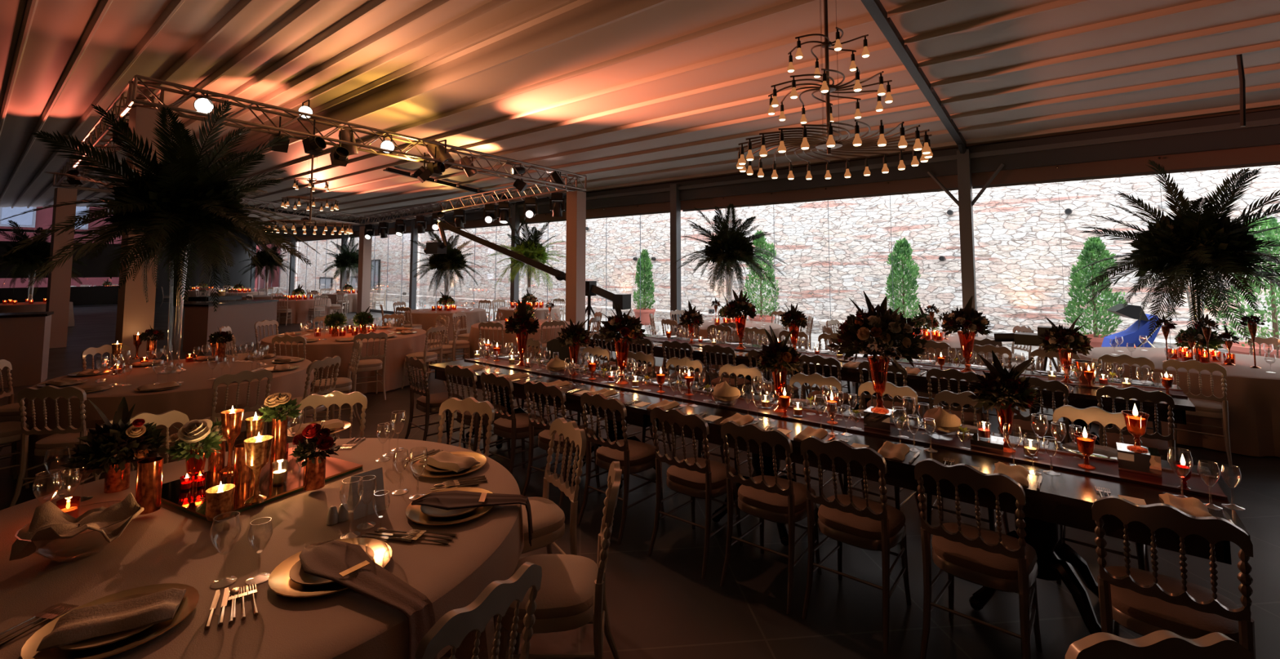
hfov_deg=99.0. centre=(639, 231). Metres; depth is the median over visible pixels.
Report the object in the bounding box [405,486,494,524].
charger plate
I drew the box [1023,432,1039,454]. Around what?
votive candle
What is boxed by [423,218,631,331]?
crane
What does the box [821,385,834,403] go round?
bowl
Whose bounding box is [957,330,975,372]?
flower vase
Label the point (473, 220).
window
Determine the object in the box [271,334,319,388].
banquet chair
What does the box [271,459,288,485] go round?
votive candle
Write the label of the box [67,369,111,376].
charger plate
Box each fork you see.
[0,602,65,635]
[0,603,72,640]
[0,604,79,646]
[227,590,237,624]
[238,585,247,620]
[246,582,258,616]
[340,437,355,448]
[342,437,360,448]
[346,437,365,448]
[401,535,448,544]
[406,532,453,540]
[408,528,456,537]
[442,475,484,483]
[444,477,486,485]
[444,479,487,488]
[942,457,949,464]
[948,457,955,465]
[1094,485,1102,497]
[1102,487,1111,495]
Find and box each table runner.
[464,355,1227,500]
[615,333,1187,398]
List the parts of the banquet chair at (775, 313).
rail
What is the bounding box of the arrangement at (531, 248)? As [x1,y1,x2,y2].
[486,217,565,292]
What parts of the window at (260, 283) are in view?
pane, pane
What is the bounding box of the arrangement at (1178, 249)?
[1072,160,1279,343]
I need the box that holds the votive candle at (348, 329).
[346,325,352,333]
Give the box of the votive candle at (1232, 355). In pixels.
[1222,352,1235,364]
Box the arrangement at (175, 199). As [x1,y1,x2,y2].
[0,99,319,311]
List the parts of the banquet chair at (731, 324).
rail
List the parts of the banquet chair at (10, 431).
leg, seat frame, seat, leg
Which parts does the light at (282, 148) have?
hanging rod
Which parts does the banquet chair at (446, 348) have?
leg, seat frame, seat, leg, post, rail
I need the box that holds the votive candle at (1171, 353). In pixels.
[1167,348,1178,359]
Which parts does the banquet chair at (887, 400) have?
post, leg, rail, rail, seat frame, seat, post, leg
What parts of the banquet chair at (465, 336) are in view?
rail, rail, seat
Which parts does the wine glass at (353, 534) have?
stem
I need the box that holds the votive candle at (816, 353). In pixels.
[813,346,820,355]
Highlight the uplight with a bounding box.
[708,308,714,313]
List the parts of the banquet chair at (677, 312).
rail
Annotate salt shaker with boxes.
[326,505,337,524]
[337,502,348,522]
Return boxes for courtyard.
[269,291,1073,374]
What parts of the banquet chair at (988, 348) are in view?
rail, post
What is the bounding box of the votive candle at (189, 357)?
[185,353,193,362]
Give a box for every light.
[66,159,87,184]
[111,103,128,142]
[268,115,289,152]
[300,208,309,224]
[302,119,326,155]
[329,131,349,166]
[364,223,374,239]
[377,222,389,238]
[395,218,406,236]
[413,152,432,182]
[414,215,426,233]
[426,146,445,176]
[431,213,443,231]
[436,203,444,220]
[453,208,466,229]
[483,203,497,223]
[497,200,511,223]
[512,173,528,192]
[523,196,537,218]
[549,192,564,216]
[550,170,563,183]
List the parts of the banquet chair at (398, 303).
rail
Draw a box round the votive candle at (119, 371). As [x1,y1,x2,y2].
[112,364,122,373]
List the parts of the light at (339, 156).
hanging rod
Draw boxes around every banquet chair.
[0,359,21,452]
[0,421,29,488]
[8,385,103,506]
[81,344,131,371]
[93,409,189,480]
[160,286,173,306]
[168,287,186,307]
[195,288,199,302]
[197,287,209,302]
[197,368,272,448]
[199,288,216,302]
[219,325,257,355]
[223,334,237,355]
[225,288,238,301]
[245,295,253,299]
[253,320,278,352]
[257,288,267,294]
[266,286,274,294]
[267,355,341,439]
[270,292,283,299]
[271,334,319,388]
[272,295,291,325]
[297,390,367,439]
[306,291,319,297]
[306,294,328,323]
[311,340,362,425]
[312,315,328,328]
[320,288,329,294]
[328,293,347,318]
[331,292,344,315]
[335,289,348,313]
[348,331,387,399]
[369,288,377,308]
[373,287,381,306]
[373,288,386,310]
[380,304,401,326]
[382,313,404,327]
[393,301,406,323]
[395,306,422,328]
[401,324,445,388]
[404,355,466,448]
[414,561,542,658]
[426,319,460,378]
[427,315,449,362]
[437,396,494,456]
[440,317,470,361]
[444,364,511,462]
[449,311,469,359]
[478,299,491,321]
[478,321,511,355]
[480,371,551,474]
[490,337,542,415]
[492,298,505,320]
[498,461,622,658]
[520,361,573,421]
[520,417,586,555]
[521,380,600,508]
[533,320,564,358]
[552,297,564,320]
[554,346,610,426]
[573,315,600,366]
[577,311,603,361]
[577,391,665,544]
[592,333,634,374]
[595,351,655,445]
[627,337,670,377]
[641,356,706,458]
[648,313,656,363]
[648,406,742,578]
[661,319,679,372]
[662,340,705,385]
[663,323,699,372]
[670,309,684,335]
[695,324,732,384]
[697,364,763,474]
[702,344,751,394]
[718,322,745,378]
[720,420,821,614]
[732,326,767,380]
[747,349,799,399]
[766,324,802,378]
[767,329,808,397]
[771,311,787,330]
[777,372,843,506]
[786,315,813,349]
[799,354,853,409]
[800,435,911,653]
[808,333,850,394]
[822,324,853,385]
[826,319,841,352]
[843,381,920,516]
[855,336,898,402]
[857,360,913,419]
[907,339,951,419]
[914,458,1042,658]
[925,368,986,428]
[926,390,1009,539]
[951,337,1002,405]
[965,344,1012,416]
[1003,325,1034,363]
[1004,346,1048,408]
[1004,376,1071,444]
[1030,348,1080,417]
[1053,404,1150,584]
[1057,331,1077,369]
[1065,629,1250,658]
[1091,495,1255,658]
[1096,385,1175,461]
[1097,354,1161,435]
[1162,359,1232,466]
[1248,336,1279,358]
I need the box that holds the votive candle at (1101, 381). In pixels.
[1097,373,1108,385]
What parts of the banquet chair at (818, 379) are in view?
post, leg, rail, leg, post, leg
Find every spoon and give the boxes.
[229,586,240,620]
[373,527,419,533]
[405,448,435,459]
[433,478,474,487]
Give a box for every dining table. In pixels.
[428,355,706,488]
[588,333,811,395]
[647,392,1250,634]
[795,351,1195,447]
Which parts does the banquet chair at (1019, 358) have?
seat, seat frame, rail, rail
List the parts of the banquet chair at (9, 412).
rail, leg, rail, post, seat, seat frame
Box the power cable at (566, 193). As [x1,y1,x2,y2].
[375,193,566,226]
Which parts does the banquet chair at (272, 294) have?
rail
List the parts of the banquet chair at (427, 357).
leg, seat frame, seat, leg, post, rail, rail, leg, post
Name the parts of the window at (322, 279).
door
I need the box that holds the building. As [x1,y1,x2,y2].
[254,243,281,291]
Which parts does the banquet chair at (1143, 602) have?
post, leg, leg, seat, rail, rail, seat frame, post, leg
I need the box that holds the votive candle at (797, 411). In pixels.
[792,401,803,416]
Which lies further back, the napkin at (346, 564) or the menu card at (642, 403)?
the menu card at (642, 403)
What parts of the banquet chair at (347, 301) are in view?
rail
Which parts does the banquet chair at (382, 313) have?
seat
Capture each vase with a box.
[24,271,35,303]
[103,458,130,493]
[134,456,163,515]
[146,338,156,359]
[158,244,191,373]
[182,448,206,505]
[207,440,226,471]
[214,341,225,362]
[232,443,250,484]
[263,271,269,295]
[270,414,288,464]
[302,451,325,490]
[331,325,338,336]
[360,323,366,333]
[442,275,450,310]
[515,331,528,365]
[568,342,579,375]
[613,337,630,384]
[687,323,694,343]
[724,268,733,322]
[727,317,732,323]
[734,315,746,348]
[771,364,787,412]
[787,323,799,353]
[866,355,890,412]
[921,328,928,337]
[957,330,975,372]
[995,400,1016,452]
[1056,347,1073,382]
[1184,284,1213,361]
[1193,346,1204,360]
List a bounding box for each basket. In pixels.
[545,355,568,375]
[711,380,741,407]
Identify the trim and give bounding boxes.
[244,204,343,221]
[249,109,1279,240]
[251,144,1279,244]
[269,286,1228,352]
[369,310,599,334]
[382,167,518,204]
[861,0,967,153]
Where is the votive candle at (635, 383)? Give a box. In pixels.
[631,375,639,386]
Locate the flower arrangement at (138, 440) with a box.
[58,396,168,483]
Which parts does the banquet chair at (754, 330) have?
rail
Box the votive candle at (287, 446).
[286,442,288,459]
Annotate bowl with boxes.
[44,446,70,476]
[73,457,89,479]
[209,511,241,555]
[247,516,272,552]
[287,410,302,433]
[339,475,364,511]
[357,475,377,503]
[372,489,390,517]
[376,422,390,443]
[383,421,395,439]
[390,409,406,433]
[392,448,408,473]
[408,446,428,476]
[609,364,619,380]
[742,385,754,403]
[751,390,762,406]
[813,395,827,415]
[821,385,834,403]
[826,401,837,419]
[840,405,851,421]
[891,406,906,429]
[902,395,916,417]
[906,414,919,434]
[924,417,935,435]
[1002,422,1022,448]
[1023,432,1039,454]
[1030,413,1048,437]
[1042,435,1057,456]
[1050,422,1066,442]
[1068,424,1083,443]
[1167,446,1193,477]
[1197,459,1220,486]
[1220,463,1241,488]
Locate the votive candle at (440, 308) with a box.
[438,306,442,311]
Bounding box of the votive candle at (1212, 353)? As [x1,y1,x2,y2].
[1209,351,1221,361]
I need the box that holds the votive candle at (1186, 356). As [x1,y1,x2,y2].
[1181,351,1191,361]
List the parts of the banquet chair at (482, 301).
rail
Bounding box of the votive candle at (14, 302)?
[12,300,17,304]
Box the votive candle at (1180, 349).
[1177,347,1188,358]
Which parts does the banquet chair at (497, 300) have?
rail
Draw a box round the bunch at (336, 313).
[324,309,346,322]
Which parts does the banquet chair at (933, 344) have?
seat frame, rail, post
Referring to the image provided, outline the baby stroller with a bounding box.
[1101,303,1181,347]
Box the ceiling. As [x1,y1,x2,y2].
[0,0,1279,231]
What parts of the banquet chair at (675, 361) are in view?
leg, post, leg, leg, rail, post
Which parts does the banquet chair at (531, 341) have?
leg, leg, rail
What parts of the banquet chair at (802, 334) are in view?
leg, rail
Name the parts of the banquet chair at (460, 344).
rail, leg, seat, seat frame, leg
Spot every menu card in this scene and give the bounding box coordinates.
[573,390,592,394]
[632,401,651,406]
[702,414,722,421]
[777,427,792,435]
[850,442,869,447]
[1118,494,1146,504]
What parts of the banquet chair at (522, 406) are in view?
leg, leg, leg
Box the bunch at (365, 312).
[352,306,371,323]
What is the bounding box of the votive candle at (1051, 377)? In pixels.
[1047,370,1057,380]
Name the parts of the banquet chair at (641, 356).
leg, rail, post, leg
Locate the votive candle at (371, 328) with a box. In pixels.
[367,325,373,333]
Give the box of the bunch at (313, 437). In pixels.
[288,418,342,466]
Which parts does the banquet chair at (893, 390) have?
leg, post, leg, rail, leg, post, leg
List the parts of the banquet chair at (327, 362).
leg, seat, seat frame, leg, post, rail, rail, leg, post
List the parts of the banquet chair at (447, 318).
seat, rail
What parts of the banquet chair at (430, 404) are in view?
leg, post, rail, rail, post, leg, seat frame, seat, leg, leg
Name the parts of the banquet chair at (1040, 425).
rail, seat frame, seat, rail, post, leg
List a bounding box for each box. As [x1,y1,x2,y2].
[863,406,897,434]
[970,432,1004,454]
[1115,442,1162,481]
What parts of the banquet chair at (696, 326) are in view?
rail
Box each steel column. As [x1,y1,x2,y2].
[249,235,257,291]
[288,229,296,294]
[338,226,349,289]
[408,214,417,309]
[508,202,525,306]
[670,183,680,335]
[927,148,1004,336]
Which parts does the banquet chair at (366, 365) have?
seat frame, seat, rail, rail, leg, leg, post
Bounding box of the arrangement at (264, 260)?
[239,240,297,282]
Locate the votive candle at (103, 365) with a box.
[101,359,110,368]
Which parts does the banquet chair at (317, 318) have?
rail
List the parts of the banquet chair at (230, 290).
rail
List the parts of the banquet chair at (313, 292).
rail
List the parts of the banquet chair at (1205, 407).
leg, rail, seat frame, seat, rail, leg, post, leg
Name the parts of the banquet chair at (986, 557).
post, leg, leg, rail, rail, seat, seat frame, post, leg, leg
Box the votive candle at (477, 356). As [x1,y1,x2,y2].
[474,350,479,358]
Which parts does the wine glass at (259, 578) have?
stem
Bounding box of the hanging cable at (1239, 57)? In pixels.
[1235,53,1245,126]
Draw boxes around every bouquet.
[196,280,207,287]
[233,280,244,288]
[291,284,306,295]
[342,281,352,289]
[438,290,455,305]
[504,299,539,335]
[513,295,534,315]
[521,288,537,302]
[529,297,538,302]
[545,299,555,307]
[556,316,592,347]
[598,301,646,345]
[678,300,704,327]
[711,297,720,306]
[719,296,739,318]
[723,288,756,319]
[753,324,805,375]
[779,302,807,328]
[826,290,928,370]
[911,302,940,330]
[924,302,939,313]
[937,311,948,321]
[941,295,992,336]
[966,350,1043,415]
[1037,314,1093,355]
[1155,315,1177,328]
[1173,314,1224,350]
[1178,325,1203,342]
[1193,314,1220,329]
[1215,324,1239,343]
[1240,312,1266,326]
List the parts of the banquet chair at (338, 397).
post, rail, post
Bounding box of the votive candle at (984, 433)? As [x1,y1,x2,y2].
[976,421,991,439]
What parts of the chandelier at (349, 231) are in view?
arm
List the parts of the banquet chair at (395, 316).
rail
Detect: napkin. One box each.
[8,492,143,560]
[35,587,186,651]
[44,377,81,385]
[75,368,103,375]
[76,383,112,391]
[129,359,164,365]
[137,381,179,391]
[195,354,215,359]
[245,353,275,358]
[272,363,290,370]
[274,356,301,361]
[284,331,295,335]
[291,418,344,434]
[298,539,437,658]
[305,337,319,341]
[306,328,324,331]
[335,336,358,341]
[376,325,391,328]
[395,326,413,329]
[400,329,413,333]
[411,489,533,546]
[418,450,479,472]
[462,364,485,369]
[502,372,528,380]
[545,379,570,386]
[590,387,617,396]
[646,399,679,409]
[720,413,753,425]
[793,426,827,440]
[842,360,860,367]
[877,440,909,461]
[906,366,919,374]
[921,405,961,439]
[993,462,1028,486]
[1159,493,1213,516]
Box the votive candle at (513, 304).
[511,302,515,307]
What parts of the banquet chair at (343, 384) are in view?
seat frame, seat, leg, post, rail, leg, rail, post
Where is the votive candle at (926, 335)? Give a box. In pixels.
[923,331,930,339]
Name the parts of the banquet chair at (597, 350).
leg, post, rail, post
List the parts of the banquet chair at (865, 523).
post, leg, leg, rail, rail, seat, seat frame, post, leg, leg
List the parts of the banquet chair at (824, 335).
rail, leg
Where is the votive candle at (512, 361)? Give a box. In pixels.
[508,355,515,364]
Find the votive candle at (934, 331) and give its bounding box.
[931,330,937,338]
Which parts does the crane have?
remote arm, tripod leg, tripod leg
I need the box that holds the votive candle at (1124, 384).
[1120,377,1132,388]
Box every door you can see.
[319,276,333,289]
[345,275,357,291]
[370,259,380,293]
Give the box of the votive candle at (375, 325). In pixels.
[370,324,376,331]
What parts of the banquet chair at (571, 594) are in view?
leg, leg, seat frame, seat, leg, rail, post, post, leg, rail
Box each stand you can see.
[548,306,551,321]
[714,304,717,324]
[928,311,935,340]
[1160,325,1169,361]
[1187,338,1195,359]
[1201,327,1211,363]
[1224,340,1235,364]
[1247,323,1261,368]
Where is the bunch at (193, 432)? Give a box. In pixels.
[165,418,222,462]
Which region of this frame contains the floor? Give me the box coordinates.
[0,301,1279,658]
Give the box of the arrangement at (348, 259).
[322,235,374,284]
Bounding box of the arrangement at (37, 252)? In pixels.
[0,220,86,295]
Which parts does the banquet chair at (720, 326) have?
leg, rail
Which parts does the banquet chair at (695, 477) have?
leg, post, rail, rail, leg, seat frame, seat, leg, post, leg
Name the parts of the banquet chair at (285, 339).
post, rail, post, leg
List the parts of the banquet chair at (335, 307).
seat frame, seat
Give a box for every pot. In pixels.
[633,308,655,324]
[748,315,774,323]
[1082,333,1106,347]
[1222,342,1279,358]
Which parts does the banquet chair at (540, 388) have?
leg, post, rail, rail, leg, post, seat frame, seat, leg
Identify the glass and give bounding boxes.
[32,469,62,503]
[43,446,70,500]
[57,467,81,497]
[73,457,93,502]
[95,355,108,380]
[95,362,106,382]
[107,360,119,385]
[114,362,125,385]
[119,350,130,372]
[121,364,132,386]
[145,350,154,368]
[151,359,164,383]
[153,348,163,367]
[162,344,173,365]
[174,362,183,382]
[207,355,218,379]
[209,511,241,588]
[245,516,272,585]
[247,349,257,371]
[259,344,269,365]
[287,410,302,448]
[339,475,364,538]
[356,475,377,529]
[372,489,390,542]
[375,422,390,462]
[382,421,395,457]
[390,409,406,451]
[391,448,408,494]
[408,446,428,500]
[491,351,497,368]
[523,352,532,375]
[527,355,535,377]
[535,357,542,370]
[564,357,573,382]
[568,362,575,385]
[577,364,585,385]
[582,364,588,378]
[600,368,607,382]
[609,364,619,391]
[616,369,624,394]
[626,371,634,394]
[643,375,650,391]
[674,379,683,396]
[677,378,687,406]
[689,381,698,406]
[702,383,711,401]
[742,385,754,417]
[751,390,762,421]
[764,393,775,421]
[805,395,815,415]
[813,395,827,431]
[821,385,834,416]
[826,401,838,435]
[833,391,844,419]
[840,405,852,435]
[849,408,862,429]
[891,406,906,444]
[896,415,909,437]
[902,395,916,431]
[906,414,920,451]
[915,355,922,366]
[917,402,929,434]
[924,417,937,452]
[951,357,959,370]
[956,426,970,448]
[1002,422,1022,465]
[1023,432,1041,475]
[1030,413,1048,453]
[1042,435,1060,475]
[1050,422,1066,458]
[1068,424,1083,458]
[1070,368,1079,383]
[1073,365,1083,387]
[1106,371,1118,386]
[1109,338,1118,355]
[1115,336,1124,351]
[1126,342,1135,355]
[1135,367,1149,382]
[1138,335,1147,351]
[1164,347,1174,359]
[1167,446,1193,497]
[1197,459,1222,510]
[1215,351,1226,370]
[1220,463,1244,510]
[1262,343,1273,361]
[1263,353,1276,373]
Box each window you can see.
[0,206,121,288]
[257,240,297,294]
[297,233,349,289]
[349,228,410,313]
[425,220,508,321]
[524,205,670,333]
[682,182,958,328]
[972,156,1279,344]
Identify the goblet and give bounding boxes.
[484,340,492,357]
[493,343,501,360]
[587,357,597,379]
[655,367,666,392]
[666,328,671,342]
[683,370,694,395]
[777,388,791,418]
[824,391,839,423]
[936,352,946,370]
[1073,426,1097,469]
[1082,364,1095,387]
[1121,404,1150,451]
[1159,371,1173,395]
[1172,453,1193,488]
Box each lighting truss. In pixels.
[52,171,366,225]
[56,80,164,186]
[127,74,586,191]
[360,176,576,225]
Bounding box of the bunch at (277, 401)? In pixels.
[258,392,302,422]
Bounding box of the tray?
[160,447,362,522]
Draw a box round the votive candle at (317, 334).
[314,328,321,336]
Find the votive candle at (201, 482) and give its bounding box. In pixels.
[196,471,206,488]
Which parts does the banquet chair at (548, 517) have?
seat frame, seat, leg, post, rail, rail, leg, post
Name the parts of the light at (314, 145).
hanging rod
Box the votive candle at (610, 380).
[608,371,615,382]
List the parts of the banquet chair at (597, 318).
rail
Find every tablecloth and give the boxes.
[0,301,74,326]
[0,437,524,658]
[8,355,314,492]
[175,288,225,306]
[210,291,265,302]
[235,294,292,300]
[257,326,428,395]
[271,297,333,324]
[321,292,373,312]
[404,307,487,340]
[465,319,574,359]
[496,306,560,320]
[676,320,784,374]
[858,332,1005,404]
[1072,346,1279,457]
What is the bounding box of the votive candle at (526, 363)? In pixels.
[524,359,531,368]
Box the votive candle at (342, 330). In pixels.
[339,328,346,336]
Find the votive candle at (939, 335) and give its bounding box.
[935,332,942,340]
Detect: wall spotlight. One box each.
[938,255,945,261]
[946,209,953,215]
[1064,208,1071,214]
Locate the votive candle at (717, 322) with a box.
[714,319,719,325]
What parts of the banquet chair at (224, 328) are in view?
rail, seat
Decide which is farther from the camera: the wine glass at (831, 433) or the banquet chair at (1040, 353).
the banquet chair at (1040, 353)
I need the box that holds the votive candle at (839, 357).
[835,351,842,359]
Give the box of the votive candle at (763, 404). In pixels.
[760,395,770,408]
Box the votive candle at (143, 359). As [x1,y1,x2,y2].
[140,356,148,362]
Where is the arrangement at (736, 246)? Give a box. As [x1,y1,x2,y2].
[673,203,788,296]
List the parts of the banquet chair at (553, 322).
seat frame, seat, post, rail, rail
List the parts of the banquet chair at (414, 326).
rail, rail, seat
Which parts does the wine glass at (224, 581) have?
stem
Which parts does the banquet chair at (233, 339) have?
rail, post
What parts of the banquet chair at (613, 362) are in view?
rail, rail, leg, seat frame, seat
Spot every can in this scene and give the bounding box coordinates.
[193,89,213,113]
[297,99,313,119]
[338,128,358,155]
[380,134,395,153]
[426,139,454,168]
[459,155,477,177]
[510,163,524,174]
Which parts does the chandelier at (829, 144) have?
arm, arm, arm, arm, arm, arm, arm, arm, arm, arm, arm, arm, arm, arm, arm, arm, arm, arm, arm, arm, arm, arm, arm, arm, arm, arm, arm, arm, arm, arm, arm, arm, arm, arm, arm, arm, arm, arm, arm, arm, arm, arm, arm, arm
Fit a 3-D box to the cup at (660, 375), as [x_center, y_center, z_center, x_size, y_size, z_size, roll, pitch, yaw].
[0.177,1.242,4.638,0.099,0.103,0.097,-3,-5,39]
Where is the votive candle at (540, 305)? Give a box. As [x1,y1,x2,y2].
[538,302,543,307]
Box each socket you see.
[737,148,740,159]
[740,143,744,154]
[747,138,751,150]
[747,160,751,165]
[759,159,762,168]
[760,133,765,145]
[773,85,777,96]
[773,160,776,169]
[779,128,784,141]
[780,102,783,111]
[788,52,792,62]
[789,161,792,170]
[791,76,795,88]
[796,37,800,48]
[801,105,804,114]
[802,124,807,137]
[807,162,810,170]
[815,58,818,67]
[822,69,826,81]
[826,160,829,170]
[828,122,832,134]
[835,28,839,39]
[845,159,848,168]
[850,50,854,61]
[854,121,859,133]
[855,68,859,79]
[855,98,859,108]
[863,35,867,46]
[865,157,868,166]
[876,94,880,101]
[879,72,883,84]
[879,121,884,133]
[883,154,887,164]
[886,80,890,93]
[899,124,905,135]
[899,150,903,159]
[912,149,916,156]
[915,126,919,138]
[923,131,928,142]
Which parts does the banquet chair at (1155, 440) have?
post, leg, rail, seat, rail, seat frame, post, leg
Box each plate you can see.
[14,500,141,562]
[20,582,199,658]
[37,378,87,386]
[57,591,155,650]
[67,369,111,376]
[84,385,113,392]
[128,360,166,366]
[134,382,182,391]
[193,355,226,359]
[244,354,276,359]
[264,364,299,371]
[268,537,391,597]
[271,357,304,363]
[278,333,301,335]
[287,420,351,437]
[288,543,374,585]
[395,330,417,333]
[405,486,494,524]
[411,451,486,477]
[420,505,478,517]
[423,453,475,471]
[492,353,518,358]
[523,358,549,363]
[564,364,584,369]
[598,370,629,377]
[644,377,676,385]
[657,334,677,337]
[689,337,710,341]
[702,386,714,394]
[724,341,746,345]
[789,399,818,408]
[805,348,831,353]
[848,409,863,419]
[853,353,879,358]
[906,358,936,363]
[921,418,961,439]
[932,425,980,436]
[969,364,988,369]
[1032,369,1071,377]
[1062,442,1116,461]
[1110,377,1153,385]
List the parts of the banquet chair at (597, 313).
rail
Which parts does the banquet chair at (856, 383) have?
leg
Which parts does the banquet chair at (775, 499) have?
leg, post, rail, rail, leg, seat frame, seat, post, leg, leg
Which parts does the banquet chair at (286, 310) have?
rail, seat frame, seat, leg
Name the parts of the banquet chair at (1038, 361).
seat, rail, leg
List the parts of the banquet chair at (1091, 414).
post, leg, leg, rail, leg, leg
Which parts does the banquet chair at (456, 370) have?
post, leg, rail, post, leg, seat frame, seat, leg, leg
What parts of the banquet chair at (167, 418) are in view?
post, rail, rail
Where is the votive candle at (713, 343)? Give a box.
[711,338,716,346]
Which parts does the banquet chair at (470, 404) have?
post, rail, rail, post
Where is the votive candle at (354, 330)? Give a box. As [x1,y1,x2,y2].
[351,327,358,335]
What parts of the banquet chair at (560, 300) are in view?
rail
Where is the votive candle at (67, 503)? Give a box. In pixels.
[56,495,80,518]
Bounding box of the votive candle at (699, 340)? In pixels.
[697,336,702,342]
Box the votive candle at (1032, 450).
[1022,439,1038,458]
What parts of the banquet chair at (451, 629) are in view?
seat, rail, post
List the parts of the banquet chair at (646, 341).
rail, rail, seat, seat frame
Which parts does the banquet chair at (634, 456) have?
leg, post, rail, rail, leg, post, seat frame, seat, leg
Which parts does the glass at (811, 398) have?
orchid flower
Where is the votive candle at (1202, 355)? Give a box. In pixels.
[1198,351,1210,363]
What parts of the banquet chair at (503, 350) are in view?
post, leg, rail, rail, seat frame, seat, leg, post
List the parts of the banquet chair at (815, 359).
leg, rail, rail, seat, seat frame, post, leg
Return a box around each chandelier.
[264,154,353,234]
[736,0,933,179]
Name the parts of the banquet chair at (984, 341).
rail, post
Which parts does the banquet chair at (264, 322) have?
post, leg, rail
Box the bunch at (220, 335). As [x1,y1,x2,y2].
[207,326,233,344]
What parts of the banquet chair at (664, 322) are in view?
rail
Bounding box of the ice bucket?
[1071,360,1101,384]
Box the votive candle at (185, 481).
[179,473,192,491]
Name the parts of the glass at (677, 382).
orchid flower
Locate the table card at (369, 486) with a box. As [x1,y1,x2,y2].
[346,466,385,519]
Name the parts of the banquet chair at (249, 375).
leg, post, seat, rail, rail, seat frame, leg, post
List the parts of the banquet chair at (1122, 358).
post, rail, post, leg, leg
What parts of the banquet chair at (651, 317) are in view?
rail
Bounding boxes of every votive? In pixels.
[204,480,235,520]
[217,290,225,296]
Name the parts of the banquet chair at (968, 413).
post, rail, rail, seat, seat frame, leg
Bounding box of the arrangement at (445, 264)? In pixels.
[408,229,483,296]
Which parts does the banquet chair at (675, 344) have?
post, rail, rail, seat, post, seat frame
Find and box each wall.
[0,228,252,305]
[273,108,1279,231]
[280,164,1279,342]
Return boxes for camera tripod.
[994,325,1075,417]
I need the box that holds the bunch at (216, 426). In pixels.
[199,417,237,442]
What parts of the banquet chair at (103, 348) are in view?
post, rail, post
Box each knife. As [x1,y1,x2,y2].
[204,589,220,630]
[217,586,229,626]
[360,534,413,542]
[364,531,416,537]
[405,448,439,462]
[408,449,443,462]
[430,480,477,489]
[430,482,478,491]
[826,435,835,441]
[908,451,919,463]
[1036,475,1042,490]
[1044,440,1048,448]
[1222,510,1234,524]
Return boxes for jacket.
[546,338,571,364]
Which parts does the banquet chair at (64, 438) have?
leg, post, rail, rail, seat frame, seat, leg, leg, post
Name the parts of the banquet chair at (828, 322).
rail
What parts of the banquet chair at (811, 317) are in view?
seat frame, seat, leg, rail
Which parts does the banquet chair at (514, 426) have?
post, leg, rail, rail, post, leg, seat frame, seat, leg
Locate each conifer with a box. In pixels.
[633,248,655,324]
[742,230,780,323]
[884,236,921,328]
[1062,235,1125,347]
[1200,215,1279,358]
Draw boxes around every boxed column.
[45,187,77,348]
[113,106,163,365]
[356,226,372,313]
[565,191,586,350]
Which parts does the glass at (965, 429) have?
orchid flower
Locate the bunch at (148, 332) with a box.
[138,325,164,342]
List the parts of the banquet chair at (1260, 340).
post, rail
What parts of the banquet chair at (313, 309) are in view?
leg, seat frame, seat, rail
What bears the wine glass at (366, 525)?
on the tablecloth at (169, 544)
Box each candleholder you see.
[110,341,123,368]
[132,332,142,359]
[208,336,217,359]
[219,406,244,474]
[243,431,273,504]
[244,411,265,438]
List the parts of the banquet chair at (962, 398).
leg, leg, rail, leg, leg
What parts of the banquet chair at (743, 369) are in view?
leg, post, leg, leg, rail, post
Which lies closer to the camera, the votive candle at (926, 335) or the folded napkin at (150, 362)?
the folded napkin at (150, 362)
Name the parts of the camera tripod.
leg, leg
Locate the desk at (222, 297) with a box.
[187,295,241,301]
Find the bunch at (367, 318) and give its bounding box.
[352,311,374,326]
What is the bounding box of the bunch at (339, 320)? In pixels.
[324,313,347,328]
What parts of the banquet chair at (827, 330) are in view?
rail, rail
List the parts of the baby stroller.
seat, frame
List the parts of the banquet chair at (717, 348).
post, leg, rail, rail, seat frame, seat, post, leg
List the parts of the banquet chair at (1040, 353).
post, leg, leg, seat frame, rail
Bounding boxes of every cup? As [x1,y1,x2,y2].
[484,342,492,351]
[493,345,501,355]
[515,331,528,355]
[568,342,579,364]
[587,360,597,372]
[613,337,630,369]
[655,371,666,384]
[666,330,671,337]
[683,373,694,387]
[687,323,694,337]
[771,364,787,397]
[777,391,791,408]
[824,396,839,413]
[866,355,890,395]
[936,355,946,365]
[995,400,1016,435]
[1056,347,1072,372]
[1073,432,1097,455]
[1082,368,1095,380]
[1121,410,1150,436]
[1159,375,1173,388]
[1172,460,1193,479]

